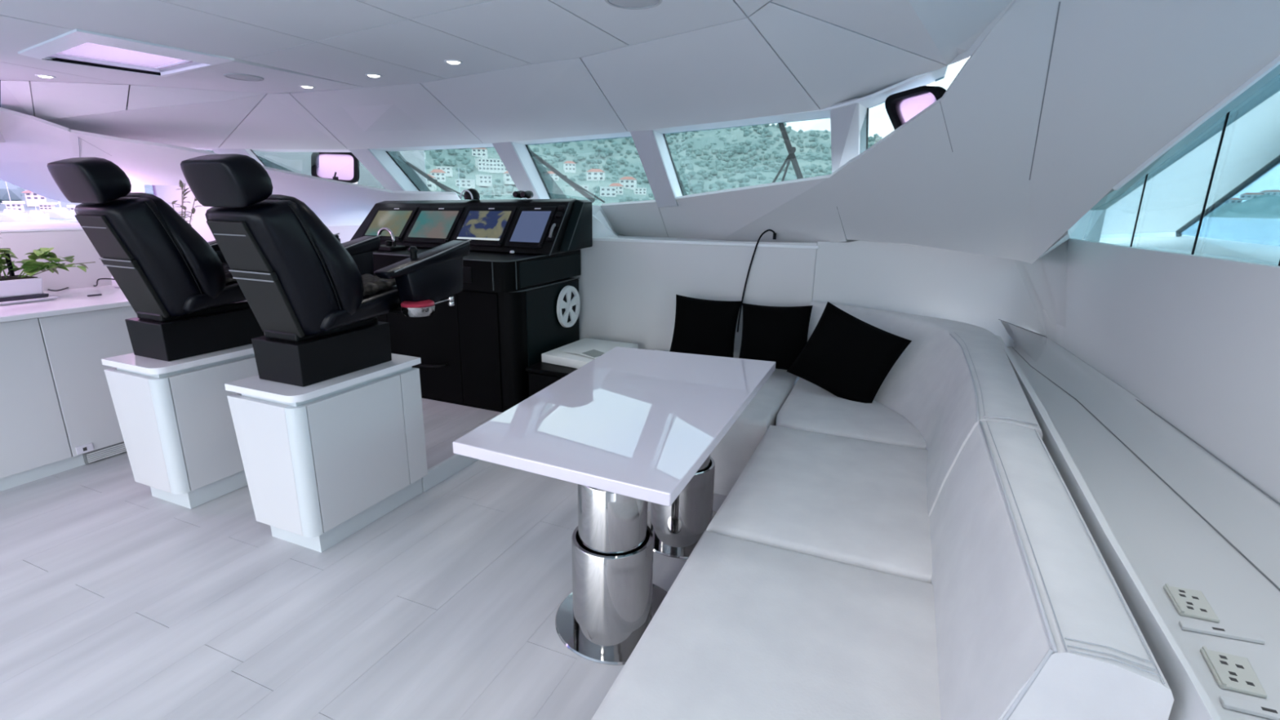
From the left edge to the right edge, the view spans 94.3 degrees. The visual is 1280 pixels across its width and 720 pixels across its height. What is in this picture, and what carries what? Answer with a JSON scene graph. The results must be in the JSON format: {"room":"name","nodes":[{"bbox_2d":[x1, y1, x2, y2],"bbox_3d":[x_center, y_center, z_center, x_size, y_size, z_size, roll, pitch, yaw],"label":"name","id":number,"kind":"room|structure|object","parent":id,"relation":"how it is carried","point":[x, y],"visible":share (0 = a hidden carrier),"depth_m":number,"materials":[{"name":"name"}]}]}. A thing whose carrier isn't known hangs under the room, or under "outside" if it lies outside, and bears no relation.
{"room":"control cabin","nodes":[
{"label":"control cabin","id":0,"kind":"room"},
{"bbox_2d":[0,293,48,302],"bbox_3d":[-3.593,-0.341,3.285,0.244,0.020,0.404,7,16,22],"label":"tray","id":1,"kind":"object","parent":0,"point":[11,297],"depth_m":3.32,"materials":[{"name":"grey"}]},
{"bbox_2d":[0,106,460,291],"bbox_3d":[-3.945,-0.811,2.963,2.557,1.315,7.720,7,16,22],"label":"wall","id":2,"kind":"structure","parent":0,"point":[28,143],"depth_m":4.14,"materials":[{"name":"white paint"}]},
{"bbox_2d":[211,148,266,166],"bbox_3d":[-3.241,-1.623,4.876,0.322,0.202,0.592,-5,16,-20],"label":"trim","id":3,"kind":"structure","parent":2,"relation":"attached to","point":[250,153],"depth_m":4.66,"materials":[{"name":"grey plastic"}]},
{"bbox_2d":[349,148,420,191],"bbox_3d":[-2.128,-1.563,5.051,0.194,0.405,0.694,7,16,22],"label":"trim","id":4,"kind":"structure","parent":2,"relation":"attached to","point":[380,163],"depth_m":4.94,"materials":[{"name":"grey plastic"}]},
{"bbox_3d":[-2.577,-1.583,5.064,1.215,0.459,1.096,7,16,22],"label":"window","id":5,"kind":"structure","parent":2,"relation":"in","visible":0},
{"bbox_2d":[311,152,359,182],"bbox_3d":[-2.652,-1.676,5.163,0.460,0.256,0.189,0,15,-2],"label":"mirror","id":6,"kind":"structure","parent":5,"relation":"attached to","point":[314,156],"depth_m":5.16,"materials":[{"name":"black"}]},
{"bbox_2d":[0,451,727,719],"bbox_3d":[-1.479,1.163,1.523,5.600,0.080,6.200,7,16,22],"label":"floor","id":7,"kind":"structure","parent":0,"point":[119,601],"depth_m":2.23,"materials":[{"name":"grey wood"}]},
{"bbox_2d":[0,300,247,491],"bbox_3d":[-3.736,0.373,2.518,0.519,0.862,6.548,7,16,22],"label":"base cabinet","id":8,"kind":"object","parent":7,"relation":"on","point":[58,414],"visible":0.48,"depth_m":3.21,"materials":[{"name":"white"}]},
{"bbox_2d":[0,284,131,322],"bbox_3d":[-4.358,-0.145,2.678,1.935,0.030,6.580,7,16,22],"label":"countertop","id":9,"kind":"structure","parent":8,"relation":"on","point":[73,300],"depth_m":3.33,"materials":[{"name":"white stone"}]},
{"bbox_2d":[0,237,95,305],"bbox_3d":[-3.543,-0.589,3.292,0.337,0.534,0.701,7,16,22],"label":"potted plant","id":10,"kind":"object","parent":9,"relation":"on","point":[14,289],"visible":1,"depth_m":3.36,"materials":[{"name":"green plant"}]},
{"bbox_2d":[48,278,115,291],"bbox_3d":[-3.631,-0.499,3.833,0.534,0.083,0.282,7,16,22],"label":"cord","id":11,"kind":"object","parent":9,"relation":"on","point":[99,278],"visible":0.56,"depth_m":3.77,"materials":[{"name":"black plastic"}]},
{"bbox_2d":[111,275,119,288],"bbox_3d":[-3.427,-0.549,3.960,0.159,0.117,0.159,7,16,22],"label":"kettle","id":12,"kind":"object","parent":9,"relation":"on","point":[114,283],"visible":0.12,"depth_m":3.90,"materials":[{"name":"white"}]},
{"bbox_2d":[171,179,201,226],"bbox_3d":[-3.318,-0.954,4.312,0.262,0.720,0.232,4,15,10],"label":"plant","id":13,"kind":"object","parent":9,"relation":"on","point":[180,183],"visible":0.33,"depth_m":4.27,"materials":[{"name":"green plant"}]},
{"bbox_2d":[82,441,126,464],"bbox_3d":[-3.005,0.472,3.721,0.017,0.063,0.780,7,16,22],"label":"vent grille","id":14,"kind":"object","parent":8,"relation":"attached to","point":[114,448],"depth_m":3.44,"materials":[{"name":"white plastic"}]},
{"bbox_2d":[101,343,258,509],"bbox_3d":[-2.247,0.294,3.152,0.414,0.735,0.690,7,16,22],"label":"pedestal","id":15,"kind":"object","parent":7,"relation":"on","point":[175,418],"visible":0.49,"depth_m":2.87,"materials":[{"name":"white"}]},
{"bbox_2d":[46,156,339,361],"bbox_3d":[-2.159,-0.517,3.006,0.829,0.910,1.022,7,16,22],"label":"chair","id":16,"kind":"object","parent":15,"relation":"on","point":[181,289],"visible":0.75,"depth_m":2.72,"materials":[{"name":"black leather"}]},
{"bbox_2d":[124,192,226,298],"bbox_3d":[-2.283,-0.530,2.844,0.560,0.536,0.288,7,16,22],"label":"cushion","id":17,"kind":"object","parent":16,"relation":"on","point":[181,264],"depth_m":2.71,"materials":[{"name":"black leather"}]},
{"bbox_2d":[222,262,236,284],"bbox_3d":[-2.205,-0.436,3.062,0.400,0.094,0.420,7,16,22],"label":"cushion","id":18,"kind":"object","parent":16,"relation":"on","point":[229,280],"depth_m":2.98,"materials":[{"name":"black leather"}]},
{"bbox_2d":[224,353,427,552],"bbox_3d":[-1.421,0.399,2.812,0.414,0.735,0.690,7,16,22],"label":"pedestal","id":19,"kind":"object","parent":7,"relation":"on","point":[323,461],"visible":0.92,"depth_m":2.57,"materials":[{"name":"white"}]},
{"bbox_2d":[180,153,471,386],"bbox_3d":[-1.328,-0.412,2.663,0.829,0.910,1.022,7,16,22],"label":"chair","id":20,"kind":"object","parent":19,"relation":"on","point":[316,299],"visible":1,"depth_m":2.42,"materials":[{"name":"black leather"}]},
{"bbox_2d":[265,194,364,315],"bbox_3d":[-1.452,-0.425,2.502,0.560,0.536,0.288,7,16,22],"label":"cushion","id":21,"kind":"object","parent":20,"relation":"on","point":[324,279],"depth_m":2.37,"materials":[{"name":"black leather"}]},
{"bbox_2d":[360,273,395,296],"bbox_3d":[-1.374,-0.331,2.719,0.400,0.094,0.420,7,16,22],"label":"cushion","id":22,"kind":"object","parent":20,"relation":"on","point":[373,286],"depth_m":2.71,"materials":[{"name":"black leather"}]},
{"bbox_2d":[525,348,642,396],"bbox_3d":[-0.360,0.187,4.202,0.500,0.420,0.820,7,16,22],"label":"base cabinet","id":23,"kind":"object","parent":7,"relation":"on","point":[542,375],"visible":0.2,"depth_m":3.86,"materials":[{"name":"black wood"}]},
{"bbox_2d":[541,337,637,368],"bbox_3d":[-0.351,-0.045,4.139,0.470,0.059,0.619,7,16,22],"label":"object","id":24,"kind":"object","parent":23,"relation":"on","point":[577,361],"visible":0.64,"depth_m":4.03,"materials":[{"name":"white"}]},
{"bbox_2d":[559,346,606,359],"bbox_3d":[-0.367,-0.057,4.032,0.353,0.018,0.186,12,18,35],"label":"leaflet","id":25,"kind":"object","parent":24,"relation":"on","point":[593,353],"visible":0.83,"depth_m":4.02,"materials":[{"name":"white paper"}]},
{"bbox_2d":[582,349,604,357],"bbox_3d":[-0.307,-0.044,3.975,0.119,0.011,0.131,12,18,35],"label":"print","id":26,"kind":"object","parent":25,"relation":"on","point":[588,353],"depth_m":3.98,"materials":[{"name":"grey"}]},
{"bbox_2d":[452,346,775,665],"bbox_3d":[-0.015,0.490,2.562,0.866,0.732,1.540,7,16,22],"label":"table","id":27,"kind":"object","parent":7,"relation":"on","point":[632,428],"visible":0.91,"depth_m":2.04,"materials":[{"name":"white"}]},
{"bbox_2d":[591,300,1173,719],"bbox_3d":[0.307,0.482,2.284,2.146,0.900,3.880,7,16,22],"label":"sofa","id":28,"kind":"object","parent":7,"relation":"on","point":[921,550],"visible":0.85,"depth_m":1.55,"materials":[{"name":"white leather"}]},
{"bbox_2d":[669,294,742,357],"bbox_3d":[0.429,-0.207,3.962,0.458,0.423,0.152,7,16,22],"label":"throw pillow","id":29,"kind":"object","parent":28,"relation":"on","point":[701,326],"visible":0.9,"depth_m":3.90,"materials":[{"name":"black fabric"}]},
{"bbox_2d":[657,350,799,448],"bbox_3d":[0.367,0.181,3.686,1.084,0.162,1.160,7,16,22],"label":"seat cushion","id":30,"kind":"object","parent":28,"relation":"on","point":[748,431],"depth_m":3.10,"materials":[{"name":"white leather"}]},
{"bbox_2d":[591,530,941,719],"bbox_3d":[0.244,0.850,1.169,0.740,0.162,1.578,7,16,22],"label":"seat cushion","id":31,"kind":"object","parent":28,"relation":"on","point":[748,628],"depth_m":1.45,"materials":[{"name":"white leather"}]},
{"bbox_2d":[738,302,813,369],"bbox_3d":[0.844,-0.142,3.747,0.472,0.433,0.158,9,17,27],"label":"throw pillow","id":32,"kind":"object","parent":28,"relation":"on","point":[779,335],"visible":0.9,"depth_m":3.69,"materials":[{"name":"black fabric"}]},
{"bbox_2d":[706,425,932,582],"bbox_3d":[0.769,0.544,2.349,0.740,0.162,1.066,7,16,22],"label":"seat cushion","id":33,"kind":"object","parent":28,"relation":"on","point":[859,501],"depth_m":2.15,"materials":[{"name":"white leather"}]},
{"bbox_2d":[786,301,911,403],"bbox_3d":[1.158,-0.017,3.335,0.605,0.566,0.242,14,20,41],"label":"throw pillow","id":34,"kind":"object","parent":28,"relation":"on","point":[846,356],"visible":0.98,"depth_m":3.29,"materials":[{"name":"black fabric"}]},
{"bbox_2d":[775,379,926,449],"bbox_3d":[1.151,0.321,3.208,0.740,0.162,0.854,7,16,22],"label":"seat cushion","id":35,"kind":"object","parent":28,"relation":"on","point":[806,406],"depth_m":3.01,"materials":[{"name":"white leather"}]},
{"bbox_2d":[421,453,478,492],"bbox_3d":[-0.790,0.439,3.928,0.022,0.101,1.805,7,16,22],"label":"trim","id":36,"kind":"structure","parent":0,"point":[443,470],"depth_m":3.27,"materials":[{"name":"white"}]},
{"bbox_2d":[422,398,502,469],"bbox_3d":[-1.656,0.327,4.298,1.879,0.100,1.820,7,16,22],"label":"floor","id":37,"kind":"structure","parent":0,"point":[444,423],"depth_m":3.83,"materials":[{"name":"grey wood"}]},
{"bbox_2d":[350,198,593,412],"bbox_3d":[-1.418,-0.489,4.437,1.920,1.412,0.948,7,16,22],"label":"console","id":38,"kind":"object","parent":37,"relation":"on","point":[477,351],"visible":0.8,"depth_m":4.10,"materials":[{"name":"black plastic"}]},
{"bbox_2d":[361,207,417,241],"bbox_3d":[-1.958,-1.065,4.632,0.410,0.255,0.223,7,16,22],"label":"monitor","id":39,"kind":"object","parent":38,"relation":"on","point":[399,220],"depth_m":4.62,"materials":[{"name":"black glass"}]},
{"bbox_2d":[403,207,465,244],"bbox_3d":[-1.549,-1.018,4.462,0.420,0.264,0.223,7,16,22],"label":"monitor","id":40,"kind":"object","parent":38,"relation":"on","point":[429,225],"depth_m":4.44,"materials":[{"name":"black plastic"}]},
{"bbox_2d":[350,198,577,256],"bbox_3d":[-1.356,-1.037,4.495,1.863,0.382,0.498,7,16,22],"label":"hood","id":41,"kind":"object","parent":38,"relation":"attached to","point":[525,227],"depth_m":4.31,"materials":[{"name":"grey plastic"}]},
{"bbox_2d":[459,188,479,199],"bbox_3d":[-1.282,-1.261,4.507,0.133,0.083,0.120,7,16,22],"label":"compass","id":42,"kind":"object","parent":38,"relation":"on","point":[470,193],"visible":1,"depth_m":4.46,"materials":[{"name":"black plastic"}]},
{"bbox_2d":[453,206,517,246],"bbox_3d":[-1.122,-0.969,4.285,0.430,0.272,0.223,7,16,22],"label":"monitor","id":43,"kind":"object","parent":38,"relation":"on","point":[486,226],"depth_m":4.27,"materials":[{"name":"black plastic"}]},
{"bbox_2d":[512,190,533,198],"bbox_3d":[-0.856,-1.208,4.334,0.121,0.056,0.105,7,16,22],"label":"binoculars","id":44,"kind":"object","parent":38,"relation":"on","point":[520,194],"visible":1,"depth_m":4.30,"materials":[{"name":"black plastic"}]},
{"bbox_2d":[504,206,557,248],"bbox_3d":[-0.759,-0.927,4.134,0.300,0.278,0.223,7,16,22],"label":"monitor","id":45,"kind":"object","parent":38,"relation":"on","point":[531,226],"depth_m":4.12,"materials":[{"name":"black plastic"}]},
{"bbox_2d":[546,235,554,241],"bbox_3d":[-0.609,-0.823,4.029,0.050,0.037,0.032,7,16,22],"label":"switch","id":46,"kind":"object","parent":38,"relation":"attached to","point":[548,238],"depth_m":4.02,"materials":[{"name":"black plastic"}]},
{"bbox_2d":[551,222,559,228],"bbox_3d":[-0.582,-0.917,4.066,0.050,0.037,0.032,7,16,22],"label":"switch","id":47,"kind":"object","parent":38,"relation":"attached to","point":[557,224],"depth_m":4.06,"materials":[{"name":"black plastic"}]},
{"bbox_2d":[555,212,563,217],"bbox_3d":[-0.558,-1.000,4.098,0.050,0.037,0.032,7,16,22],"label":"switch","id":48,"kind":"object","parent":38,"relation":"attached to","point":[557,215],"depth_m":4.09,"materials":[{"name":"black plastic"}]},
{"bbox_2d":[556,285,580,327],"bbox_3d":[-0.523,-0.392,4.367,0.023,0.310,0.310,7,16,22],"label":"vent cover","id":49,"kind":"object","parent":38,"relation":"attached to","point":[568,304],"visible":1,"depth_m":4.34,"materials":[{"name":"white"}]},
{"bbox_2d":[567,201,593,250],"bbox_3d":[-0.418,-0.951,4.196,0.008,0.326,0.373,7,16,22],"label":"hood","id":50,"kind":"object","parent":38,"relation":"attached to","point":[580,233],"depth_m":4.21,"materials":[{"name":"black"}]},
{"bbox_2d":[0,0,971,106],"bbox_3d":[-2.239,-1.011,1.128,8.600,0.100,5.900,7,16,22],"label":"ceiling","id":51,"kind":"structure","parent":0,"point":[322,45],"depth_m":2.25,"materials":[{"name":"grey paint"}]},
{"bbox_2d":[35,74,56,78],"bbox_3d":[-3.187,-1.518,3.183,0.082,0.008,0.082,7,16,22],"label":"recessed light","id":52,"kind":"object","parent":51,"relation":"in","point":[37,75],"visible":1,"depth_m":3.17,"materials":[{"name":"white plastic"}]},
{"bbox_2d":[17,28,234,76],"bbox_3d":[-2.319,-1.427,2.671,0.784,0.134,0.556,10,18,31],"label":"roof hatch","id":53,"kind":"object","parent":51,"relation":"attached to","point":[76,46],"visible":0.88,"depth_m":2.68,"materials":[{"name":"white"}]},
{"bbox_2d":[223,73,263,81],"bbox_3d":[-2.079,-1.484,3.118,0.180,0.006,0.180,7,16,22],"label":"ceiling speaker","id":54,"kind":"object","parent":51,"relation":"attached to","point":[242,77],"visible":1,"depth_m":3.10,"materials":[{"name":"grey"}]},
{"bbox_2d":[364,73,382,77],"bbox_3d":[-1.356,-1.446,3.023,0.082,0.008,0.082,7,16,22],"label":"recessed light","id":55,"kind":"object","parent":51,"relation":"in","point":[372,75],"visible":1,"depth_m":3.01,"materials":[{"name":"white"}]},
{"bbox_2d":[444,59,462,64],"bbox_3d":[-0.846,-1.349,2.693,0.082,0.008,0.082,7,16,22],"label":"recessed light","id":56,"kind":"object","parent":51,"relation":"in","point":[448,61],"visible":1,"depth_m":2.68,"materials":[{"name":"white plastic"}]},
{"bbox_2d":[447,61,460,64],"bbox_3d":[-0.846,-1.348,2.694,0.058,0.006,0.058,7,16,22],"label":"diffuser","id":57,"kind":"object","parent":56,"relation":"attached to","point":[448,62],"depth_m":2.69,"materials":[{"name":"white plastic"}]},
{"bbox_2d":[604,0,662,9],"bbox_3d":[-0.020,-1.103,1.816,0.180,0.006,0.180,7,16,22],"label":"ceiling speaker","id":58,"kind":"object","parent":51,"relation":"attached to","point":[624,4],"visible":1,"depth_m":1.85,"materials":[{"name":"grey"}]},
{"bbox_2d":[0,0,1014,149],"bbox_3d":[-1.074,-1.417,3.278,5.312,0.347,2.110,7,16,22],"label":"ceiling","id":59,"kind":"structure","parent":0,"point":[788,56],"depth_m":3.08,"materials":[{"name":"white paint"}]},
{"bbox_2d":[571,0,1279,358],"bbox_3d":[0.124,-0.544,3.600,5.975,2.199,2.665,7,16,22],"label":"wall","id":60,"kind":"structure","parent":0,"point":[1060,101],"depth_m":2.91,"materials":[{"name":"white plastic"}]},
{"bbox_2d":[190,65,947,152],"bbox_3d":[-0.883,-1.530,3.928,5.142,0.238,1.270,7,16,22],"label":"trim","id":61,"kind":"structure","parent":60,"relation":"attached to","point":[877,98],"depth_m":3.36,"materials":[{"name":"white"}]},
{"bbox_2d":[630,129,684,207],"bbox_3d":[0.132,-1.302,4.082,0.204,0.493,0.620,9,17,29],"label":"trim","id":62,"kind":"structure","parent":60,"relation":"attached to","point":[652,148],"depth_m":3.99,"materials":[{"name":"grey plastic"}]},
{"bbox_2d":[737,229,776,332],"bbox_3d":[0.785,-0.525,4.011,0.220,0.704,0.039,3,15,9],"label":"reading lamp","id":63,"kind":"object","parent":60,"relation":"hanging from","point":[767,230],"visible":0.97,"depth_m":3.99,"materials":[{"name":"black plastic"}]},
{"bbox_2d":[830,97,868,173],"bbox_3d":[1.101,-1.097,3.130,0.187,0.384,0.935,7,16,22],"label":"trim","id":64,"kind":"structure","parent":60,"relation":"attached to","point":[849,123],"depth_m":2.94,"materials":[{"name":"grey plastic"}]},
{"bbox_2d":[884,85,946,129],"bbox_3d":[1.248,-1.078,2.645,0.271,0.234,0.260,-6,17,-26],"label":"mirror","id":65,"kind":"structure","parent":60,"relation":"in","point":[892,103],"depth_m":2.62,"materials":[{"name":"black"}]},
{"bbox_3d":[-1.426,-1.561,4.952,1.564,0.453,0.615,7,16,22],"label":"window","id":66,"kind":"structure","parent":60,"relation":"in","visible":0},
{"bbox_2d":[405,161,463,197],"bbox_3d":[-1.819,-1.607,5.354,0.561,0.320,0.147,-8,17,-31],"label":"windscreen wiper","id":67,"kind":"object","parent":66,"relation":"attached to","point":[436,182],"visible":0.89,"depth_m":5.30,"materials":[{"name":"black metal"}]},
{"bbox_2d":[492,142,552,199],"bbox_3d":[-0.916,-1.489,4.732,0.202,0.430,0.653,7,16,22],"label":"window frame","id":68,"kind":"structure","parent":66,"relation":"attached to","point":[517,158],"depth_m":4.64,"materials":[{"name":"grey plastic"}]},
{"bbox_3d":[-0.338,-1.403,4.475,1.462,0.543,0.656,7,16,22],"label":"window","id":69,"kind":"structure","parent":60,"relation":"in","visible":0},
{"bbox_2d":[530,151,604,203],"bbox_3d":[-0.599,-1.498,4.888,0.633,0.390,0.105,-5,16,-23],"label":"windscreen wiper","id":70,"kind":"object","parent":69,"relation":"attached to","point":[580,189],"visible":0.96,"depth_m":4.89,"materials":[{"name":"black metal"}]},
{"bbox_3d":[0.592,-1.200,3.709,1.356,0.512,1.036,7,16,22],"label":"window","id":71,"kind":"structure","parent":60,"relation":"in","visible":0},
{"bbox_2d":[772,122,803,182],"bbox_3d":[0.862,-1.239,3.545,0.227,0.420,0.374,7,16,22],"label":"windscreen wiper","id":72,"kind":"object","parent":71,"relation":"attached to","point":[791,157],"visible":0.73,"depth_m":3.57,"materials":[{"name":"black metal"}]},
{"bbox_2d":[996,208,1279,719],"bbox_3d":[1.138,0.085,0.723,0.763,1.700,7.353,7,16,22],"label":"wall","id":73,"kind":"structure","parent":0,"point":[1152,387],"depth_m":1.84,"materials":[{"name":"white paint"}]},
{"bbox_2d":[1090,64,1279,266],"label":"window","id":74,"kind":"structure","parent":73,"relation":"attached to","point":[1177,183],"depth_m":3.47,"materials":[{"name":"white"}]},
{"bbox_2d":[1112,55,1279,190],"bbox_3d":[1.810,-0.787,1.876,0.027,0.463,0.945,4,15,12],"label":"trim","id":75,"kind":"structure","parent":73,"relation":"attached to","point":[1273,64],"depth_m":1.90,"materials":[{"name":"white"}]},
{"bbox_2d":[1129,111,1279,266],"bbox_3d":[1.373,-0.364,0.419,0.016,0.970,7.200,7,16,22],"label":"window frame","id":76,"kind":"structure","parent":73,"relation":"in","point":[1227,113],"depth_m":2.27,"materials":[{"name":"black metal"}]},
{"bbox_2d":[1163,583,1265,644],"bbox_3d":[1.190,0.529,1.247,0.134,0.011,0.167,7,16,22],"label":"power outlet","id":77,"kind":"object","parent":73,"relation":"attached to","point":[1188,602],"visible":1,"depth_m":1.24,"materials":[{"name":"grey plastic"}]},
{"bbox_2d":[1178,589,1199,599],"bbox_3d":[1.198,0.513,1.299,0.032,0.002,0.026,7,16,22],"label":"socket","id":78,"kind":"object","parent":77,"relation":"attached to","point":[1184,594],"depth_m":1.30,"materials":[{"name":"grey plastic"}]},
{"bbox_2d":[1186,601,1207,612],"bbox_3d":[1.178,0.524,1.260,0.032,0.002,0.026,7,16,22],"label":"socket","id":79,"kind":"object","parent":77,"relation":"attached to","point":[1191,606],"depth_m":1.26,"materials":[{"name":"grey plastic"}]},
{"bbox_2d":[1200,645,1279,719],"bbox_3d":[1.090,0.578,1.057,0.136,0.011,0.161,7,16,22],"label":"power outlet","id":80,"kind":"object","parent":73,"relation":"attached to","point":[1230,672],"visible":1,"depth_m":1.06,"materials":[{"name":"grey plastic"}]},
{"bbox_2d":[1218,654,1244,668],"bbox_3d":[1.101,0.563,1.108,0.033,0.002,0.026,7,16,22],"label":"socket","id":81,"kind":"object","parent":80,"relation":"attached to","point":[1225,661],"depth_m":1.11,"materials":[{"name":"grey plastic"}]},
{"bbox_2d":[1228,671,1254,686],"bbox_3d":[1.079,0.573,1.069,0.033,0.002,0.026,7,16,22],"label":"socket","id":82,"kind":"object","parent":80,"relation":"attached to","point":[1237,678],"depth_m":1.07,"materials":[{"name":"grey plastic"}]},
{"label":"outside","id":83,"kind":"structure","parent":0,"visible":0},
{"bbox_2d":[0,124,1279,218],"bbox_3d":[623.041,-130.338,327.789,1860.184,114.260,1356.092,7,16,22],"label":"hills","id":84,"kind":"structure","parent":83,"point":[1265,206],"depth_m":563.51,"materials":[{"name":"green plant"}]},
{"bbox_2d":[1,200,25,212],"bbox_3d":[-124.764,-29.977,118.642,3.562,3.444,3.694,7,16,22],"label":"house","id":85,"kind":"structure","parent":84,"relation":"on","point":[16,205],"depth_m":117.80,"materials":[{"name":"white"}]},
{"bbox_2d":[22,190,46,206],"bbox_3d":[-141.217,-37.753,138.715,4.310,3.692,5.112,7,16,22],"label":"house","id":86,"kind":"structure","parent":84,"relation":"on","point":[28,196],"depth_m":137.76,"materials":[{"name":"white paint"}]},
{"bbox_2d":[35,202,57,211],"bbox_3d":[-124.602,-31.637,124.929,3.509,2.966,3.528,7,16,22],"label":"house","id":87,"kind":"structure","parent":84,"relation":"on","point":[44,206],"depth_m":123.98,"materials":[{"name":"white"}]},
{"bbox_2d":[426,173,436,191],"bbox_3d":[-136.251,-111.627,373.665,16.924,10.459,14.456,7,16,22],"label":"house","id":88,"kind":"structure","parent":84,"relation":"on","point":[431,186],"depth_m":371.19,"materials":[{"name":"white"}]},
{"bbox_2d":[429,168,445,182],"bbox_3d":[-138.623,-126.181,407.442,14.107,9.100,14.037,7,16,22],"label":"house","id":89,"kind":"structure","parent":84,"relation":"on","point":[440,175],"depth_m":404.10,"materials":[{"name":"white paint"}]},
{"bbox_2d":[0,122,882,202],"bbox_3d":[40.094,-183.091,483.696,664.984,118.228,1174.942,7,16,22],"label":"hillside trees","id":90,"kind":"object","parent":84,"relation":"on","point":[15,193],"visible":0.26,"depth_m":554.57,"materials":[{"name":"green plant"}]},
{"bbox_2d":[435,166,453,176],"bbox_3d":[-141.302,-136.257,429.421,12.329,6.779,10.964,7,16,22],"label":"house","id":91,"kind":"structure","parent":84,"relation":"on","point":[448,170],"depth_m":426.50,"materials":[{"name":"white"}]},
{"bbox_2d":[454,178,475,188],"bbox_3d":[-118.357,-119.018,402.383,13.352,6.651,10.689,7,16,22],"label":"house","id":92,"kind":"structure","parent":84,"relation":"on","point":[464,183],"depth_m":399.00,"materials":[{"name":"white"}]},
{"bbox_2d":[471,147,487,158],"bbox_3d":[-141.243,-182.717,523.281,15.436,9.846,13.253,7,16,22],"label":"house","id":93,"kind":"structure","parent":84,"relation":"on","point":[478,152],"depth_m":520.02,"materials":[{"name":"white"}]},
{"bbox_2d":[475,174,492,186],"bbox_3d":[-112.459,-129.173,427.501,11.938,7.688,12.466,7,16,22],"label":"house","id":94,"kind":"structure","parent":84,"relation":"on","point":[481,180],"depth_m":424.53,"materials":[{"name":"white"}]},
{"bbox_2d":[474,157,506,173],"bbox_3d":[-120.440,-159.292,487.633,25.629,11.000,28.106,7,16,22],"label":"house","id":95,"kind":"structure","parent":84,"relation":"on","point":[486,165],"depth_m":481.88,"materials":[{"name":"white paint"}]},
{"bbox_2d":[502,170,515,184],"bbox_3d":[-96.620,-137.571,447.602,14.684,10.008,14.797,7,16,22],"label":"house","id":96,"kind":"structure","parent":84,"relation":"on","point":[508,180],"depth_m":443.60,"materials":[{"name":"white paint"}]},
{"bbox_2d":[544,171,559,181],"bbox_3d":[-70.295,-146.082,473.853,13.928,8.766,12.543,7,16,22],"label":"house","id":97,"kind":"structure","parent":84,"relation":"on","point":[549,175],"depth_m":470.43,"materials":[{"name":"white paint"}]},
{"bbox_2d":[563,160,575,173],"bbox_3d":[-61.461,-168.312,517.729,13.300,9.953,12.992,7,16,22],"label":"house","id":98,"kind":"structure","parent":84,"relation":"on","point":[568,166],"depth_m":514.59,"materials":[{"name":"white"}]},
{"bbox_2d":[586,168,604,180],"bbox_3d":[-35.498,-148.617,478.989,17.500,10.699,14.731,7,16,22],"label":"house","id":99,"kind":"structure","parent":84,"relation":"on","point":[592,174],"depth_m":474.76,"materials":[{"name":"white paint"}]},
{"bbox_2d":[600,186,616,196],"bbox_3d":[-22.327,-116.704,414.883,13.786,8.078,12.223,7,16,22],"label":"house","id":100,"kind":"structure","parent":84,"relation":"on","point":[604,191],"depth_m":411.27,"materials":[{"name":"white paint"}]},
{"bbox_2d":[608,182,622,195],"bbox_3d":[-17.219,-122.313,426.808,13.531,9.292,12.564,7,16,22],"label":"house","id":101,"kind":"structure","parent":84,"relation":"on","point":[619,187],"depth_m":423.29,"materials":[{"name":"white paint"}]},
{"bbox_2d":[619,176,637,190],"bbox_3d":[-9.067,-134.103,451.807,14.497,10.293,11.641,7,16,22],"label":"house","id":102,"kind":"structure","parent":84,"relation":"on","point":[628,182],"depth_m":448.18,"materials":[{"name":"white paint"}]},
{"bbox_2d":[633,187,646,195],"bbox_3d":[0.045,-122.823,434.558,11.258,6.043,10.498,7,16,22],"label":"house","id":103,"kind":"structure","parent":84,"relation":"on","point":[642,191],"depth_m":431.37,"materials":[{"name":"white"}]},
{"bbox_2d":[1225,197,1242,203],"bbox_3d":[913.966,-245.351,919.370,29.143,11.300,19.770,7,16,22],"label":"house","id":104,"kind":"structure","parent":84,"relation":"on","point":[1233,200],"depth_m":913.33,"materials":[{"name":"white"}]},
{"bbox_2d":[1240,192,1263,199],"bbox_3d":[941.837,-251.634,913.459,29.153,11.300,20.134,7,16,22],"label":"house","id":105,"kind":"structure","parent":84,"relation":"on","point":[1247,196],"depth_m":912.11,"materials":[{"name":"white"}]},
{"bbox_2d":[1259,190,1279,195],"bbox_3d":[963.972,-253.608,905.896,29.155,11.300,20.452,7,16,22],"label":"house","id":106,"kind":"structure","parent":84,"relation":"on","point":[1277,193],"depth_m":902.58,"materials":[{"name":"white"}]},
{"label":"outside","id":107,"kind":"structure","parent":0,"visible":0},
{"bbox_2d":[0,217,1279,246],"bbox_3d":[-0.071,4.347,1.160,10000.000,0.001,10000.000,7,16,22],"label":"water","id":108,"kind":"structure","parent":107,"point":[1264,231],"depth_m":132.38,"materials":[{"name":"blue liquid"}]},
{"bbox_2d":[0,181,27,222],"bbox_3d":[-96.588,-25.699,90.749,8.000,9.200,2.400,7,16,22],"label":"boat","id":109,"kind":"object","parent":108,"relation":"on","point":[12,215],"visible":0.82,"depth_m":90.70,"materials":[{"name":"white"}]},
{"bbox_2d":[22,191,49,221],"bbox_3d":[-89.862,-23.818,87.993,6.000,7.200,1.800,7,16,22],"label":"boat","id":110,"kind":"object","parent":108,"relation":"on","point":[34,215],"visible":0.84,"depth_m":87.93,"materials":[{"name":"white"}]},
{"bbox_2d":[44,200,75,218],"bbox_3d":[-103.020,-30.071,104.798,8.000,10.200,2.400,7,16,22],"label":"boat","id":111,"kind":"object","parent":108,"relation":"on","point":[57,212],"visible":0.78,"depth_m":104.90,"materials":[{"name":"white"}]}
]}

